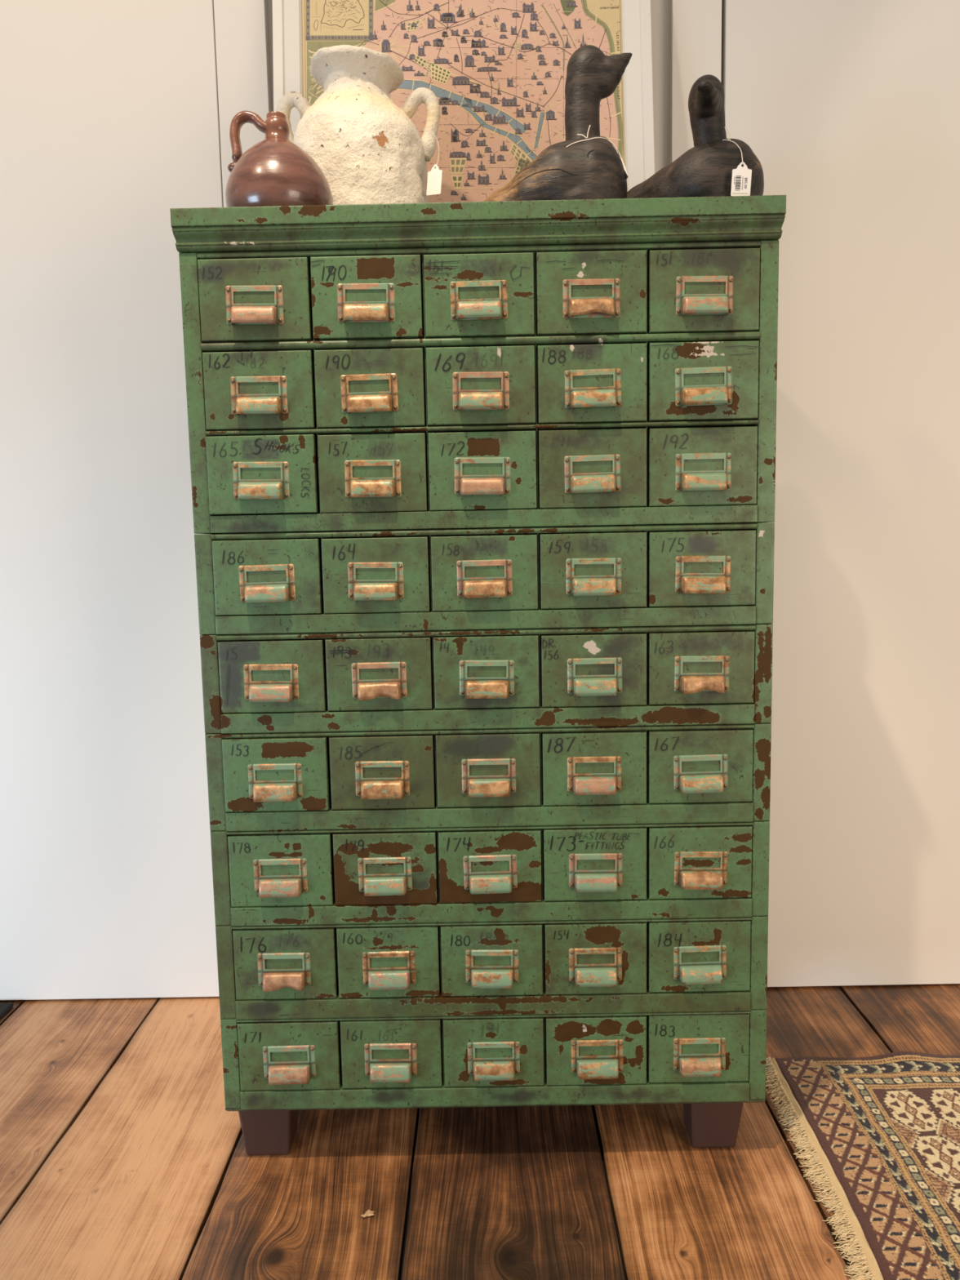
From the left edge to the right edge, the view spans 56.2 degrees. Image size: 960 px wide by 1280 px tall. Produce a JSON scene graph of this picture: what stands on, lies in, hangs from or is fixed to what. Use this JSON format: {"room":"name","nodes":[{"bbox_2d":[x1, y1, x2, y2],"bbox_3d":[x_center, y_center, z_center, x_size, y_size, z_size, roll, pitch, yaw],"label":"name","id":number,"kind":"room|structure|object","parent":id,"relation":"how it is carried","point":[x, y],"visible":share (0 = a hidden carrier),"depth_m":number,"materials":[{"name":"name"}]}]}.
{"room":"antique shop","nodes":[
{"label":"antique shop","id":0,"kind":"room"},
{"bbox_2d":[0,0,959,999],"bbox_3d":[0.002,-0.527,1.958,4.400,2.700,0.059,-1,6,0],"label":"wall","id":1,"kind":"structure","parent":0,"point":[109,119],"depth_m":1.95,"materials":[{"name":"white paint"}]},
{"bbox_2d":[213,0,271,207],"bbox_3d":[-0.479,-0.518,1.945,0.105,2.695,0.029,-1,6,0],"label":"trim","id":2,"kind":"structure","parent":1,"relation":"attached to","point":[241,26],"depth_m":1.86,"materials":[{"name":"white paint"}]},
{"bbox_2d":[669,0,721,164],"bbox_3d":[0.460,-0.536,1.940,0.102,2.695,0.029,-1,6,0],"label":"trim","id":3,"kind":"structure","parent":1,"relation":"attached to","point":[695,25],"depth_m":1.85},
{"bbox_2d":[721,0,723,84],"bbox_3d":[1.315,-0.554,1.966,1.774,2.700,0.030,-1,6,0],"label":"trim","id":4,"kind":"structure","parent":1,"relation":"attached to","point":[722,0],"depth_m":1.88,"materials":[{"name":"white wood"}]},
{"bbox_2d":[0,983,959,1279],"bbox_3d":[0.025,0.977,0.730,4.400,0.021,2.830,-1,6,0],"label":"floor","id":5,"kind":"structure","parent":0,"point":[122,1157],"depth_m":1.49,"materials":[{"name":"brown wood"}]},
{"bbox_2d":[0,1002,13,1018],"bbox_3d":[-1.396,0.867,1.840,0.652,0.010,0.454,-1,6,0],"label":"floor mat","id":6,"kind":"object","parent":5,"relation":"on","point":[5,1007],"visible":1,"depth_m":2.04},
{"bbox_2d":[360,1209,374,1217],"bbox_3d":[-0.175,0.894,1.400,0.021,0.003,0.015,-1,6,0],"label":"paper scrap","id":7,"kind":"object","parent":5,"relation":"on","point":[368,1213],"visible":1,"depth_m":1.40,"materials":[{"name":"beige paper"}]},
{"bbox_2d":[169,195,786,1155],"bbox_3d":[0.012,0.094,1.627,0.909,1.538,0.460,-1,6,0],"label":"cabinet","id":8,"kind":"object","parent":5,"relation":"on","point":[482,493],"visible":1,"depth_m":1.41,"materials":[{"name":"green metal"}]},
{"bbox_2d":[221,361,317,444],"bbox_3d":[-0.337,-0.400,1.581,0.159,0.100,0.398,-1,6,0],"label":"drawer","id":9,"kind":"object","parent":8,"relation":"on","point":[314,390],"depth_m":1.38,"materials":[{"name":"green metal"}]},
{"bbox_2d":[233,444,319,515],"bbox_3d":[-0.335,-0.273,1.592,0.159,0.103,0.403,-1,6,0],"label":"drawer","id":10,"kind":"object","parent":8,"relation":"on","point":[316,447],"depth_m":1.39,"materials":[{"name":"green metal"}]},
{"bbox_2d":[239,271,314,362],"bbox_3d":[-0.340,-0.532,1.566,0.159,0.104,0.398,-1,6,0],"label":"drawer","id":11,"kind":"object","parent":8,"relation":"on","point":[309,279],"depth_m":1.36,"materials":[{"name":"green metal"}]},
{"bbox_2d":[225,110,333,207],"bbox_3d":[-0.322,-0.745,1.436,0.168,0.185,0.168,-1,6,0],"label":"jug","id":12,"kind":"object","parent":8,"relation":"on","point":[274,171],"visible":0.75,"depth_m":1.38,"materials":[{"name":"brown ceramic"}]},
{"bbox_2d":[240,638,327,705],"bbox_3d":[-0.329,0.038,1.630,0.159,0.099,0.397,-1,6,0],"label":"drawer","id":13,"kind":"object","parent":8,"relation":"on","point":[322,640],"depth_m":1.42,"materials":[{"name":"green metal"}]},
{"bbox_2d":[338,1020,342,1075],"bbox_3d":[-0.316,0.670,1.699,0.159,0.102,0.398,-1,6,0],"label":"tray","id":14,"kind":"object","parent":8,"relation":"on","point":[340,1021],"depth_m":1.49,"materials":[{"name":"green metal"}]},
{"bbox_2d":[276,44,439,204],"bbox_3d":[-0.216,-0.844,1.605,0.246,0.340,0.246,4,8,39],"label":"jar","id":15,"kind":"object","parent":8,"relation":"on","point":[368,148],"visible":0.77,"depth_m":1.51,"materials":[{"name":"beige ceramic"}]},
{"bbox_2d":[422,128,442,195],"bbox_3d":[-0.079,-0.824,1.551,0.034,0.110,0.010,1,7,20],"label":"price tag","id":16,"kind":"object","parent":15,"relation":"hanging from","point":[434,176],"visible":1,"depth_m":1.55,"materials":[{"name":"white paper"}]},
{"bbox_2d":[332,364,426,445],"bbox_3d":[-0.168,-0.404,1.580,0.159,0.100,0.397,-1,6,0],"label":"drawer","id":17,"kind":"object","parent":8,"relation":"on","point":[424,377],"depth_m":1.38,"materials":[{"name":"green metal"}]},
{"bbox_2d":[336,445,428,513],"bbox_3d":[-0.165,-0.276,1.594,0.159,0.103,0.398,-1,6,0],"label":"drawer","id":18,"kind":"object","parent":8,"relation":"on","point":[426,448],"depth_m":1.39,"materials":[{"name":"green metal"}]},
{"bbox_2d":[350,276,424,364],"bbox_3d":[-0.170,-0.536,1.566,0.159,0.104,0.398,-1,6,0],"label":"drawer","id":19,"kind":"object","parent":8,"relation":"on","point":[422,282],"depth_m":1.37,"materials":[{"name":"green metal"}]},
{"bbox_2d":[355,636,433,697],"bbox_3d":[-0.159,0.035,1.628,0.159,0.099,0.398,-1,6,0],"label":"drawer","id":20,"kind":"object","parent":8,"relation":"on","point":[431,639],"depth_m":1.42,"materials":[{"name":"green metal"}]},
{"bbox_2d":[272,0,654,202],"bbox_3d":[-0.036,-1.217,1.796,0.751,1.037,0.173,-1,6,0],"label":"framed map","id":21,"kind":"object","parent":8,"relation":"on","point":[495,70],"visible":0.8,"depth_m":1.79,"materials":[{"name":"white paint"}]},
{"bbox_2d":[446,508,530,511],"bbox_3d":[0.005,-0.280,1.594,0.159,0.103,0.397,-1,6,0],"label":"tray","id":22,"kind":"object","parent":8,"relation":"on","point":[494,508],"depth_m":1.40,"materials":[{"name":"green metal"}]},
{"bbox_2d":[535,274,537,363],"bbox_3d":[0.169,-0.542,1.564,0.159,0.104,0.397,-1,6,0],"label":"tray","id":23,"kind":"object","parent":8,"relation":"on","point":[535,274],"depth_m":1.42,"materials":[{"name":"green metal"}]},
{"bbox_2d":[538,541,540,603],"bbox_3d":[0.177,-0.127,1.609,0.159,0.101,0.399,-1,6,0],"label":"tray","id":24,"kind":"object","parent":8,"relation":"on","point":[539,541],"depth_m":1.44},
{"bbox_2d":[483,44,632,201],"bbox_3d":[0.086,-0.798,1.435,0.308,0.273,0.145,-1,6,0],"label":"duck decoy","id":25,"kind":"object","parent":8,"relation":"on","point":[590,169],"visible":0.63,"depth_m":1.39,"materials":[{"name":"brown wood"}]},
{"bbox_2d":[565,124,628,179],"bbox_3d":[0.180,-0.762,1.408,0.104,0.076,0.034,-3,6,-13],"label":"string","id":26,"kind":"object","parent":25,"relation":"attached to","point":[617,150],"visible":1,"depth_m":1.40,"materials":[{"name":"white fabric"}]},
{"bbox_2d":[537,445,629,509],"bbox_3d":[0.174,-0.283,1.593,0.159,0.103,0.397,-1,6,0],"label":"tray","id":27,"kind":"object","parent":8,"relation":"on","point":[539,501],"depth_m":1.40,"materials":[{"name":"green metal"}]},
{"bbox_2d":[536,363,633,443],"bbox_3d":[0.172,-0.410,1.578,0.159,0.100,0.398,-1,6,0],"label":"tray","id":28,"kind":"object","parent":8,"relation":"on","point":[537,366],"depth_m":1.38,"materials":[{"name":"green metal"}]},
{"bbox_2d":[539,632,631,696],"bbox_3d":[0.180,0.029,1.627,0.159,0.099,0.398,-1,6,0],"label":"drawer","id":29,"kind":"object","parent":8,"relation":"on","point":[588,633],"depth_m":1.42,"materials":[{"name":"green metal"}]},
{"bbox_2d":[647,264,648,355],"bbox_3d":[0.339,-0.546,1.563,0.159,0.104,0.397,-1,6,0],"label":"tray","id":30,"kind":"object","parent":8,"relation":"on","point":[647,264],"depth_m":1.38,"materials":[{"name":"green metal"}]},
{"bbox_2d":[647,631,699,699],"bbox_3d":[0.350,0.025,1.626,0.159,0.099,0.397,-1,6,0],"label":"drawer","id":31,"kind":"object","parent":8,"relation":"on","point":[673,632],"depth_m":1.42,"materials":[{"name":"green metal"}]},
{"bbox_2d":[647,438,719,506],"bbox_3d":[0.344,-0.286,1.592,0.159,0.103,0.397,-1,6,0],"label":"tray","id":32,"kind":"object","parent":8,"relation":"on","point":[648,439],"depth_m":1.39,"materials":[{"name":"green metal"}]},
{"bbox_2d":[626,74,764,198],"bbox_3d":[0.325,-0.793,1.511,0.164,0.237,0.298,-6,8,-36],"label":"duck decoy","id":33,"kind":"object","parent":8,"relation":"on","point":[705,169],"visible":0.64,"depth_m":1.42,"materials":[{"name":"brown wood"}]},
{"bbox_2d":[722,126,751,195],"bbox_3d":[0.401,-0.747,1.405,0.030,0.113,0.042,-2,6,-11],"label":"price tag","id":34,"kind":"object","parent":33,"relation":"attached to","point":[741,175],"visible":1,"depth_m":1.39,"materials":[{"name":"white paper"}]},
{"bbox_2d":[647,355,746,438],"bbox_3d":[0.342,-0.413,1.577,0.159,0.100,0.398,-1,6,0],"label":"tray","id":35,"kind":"object","parent":8,"relation":"on","point":[648,356],"depth_m":1.38,"materials":[{"name":"green metal"}]},
{"bbox_2d":[765,1051,959,1279],"bbox_3d":[0.938,0.875,1.318,0.883,0.020,0.980,-1,6,0],"label":"patterned rug","id":36,"kind":"object","parent":5,"relation":"on","point":[882,1131],"visible":1,"depth_m":1.52,"materials":[{"name":"fabric"}]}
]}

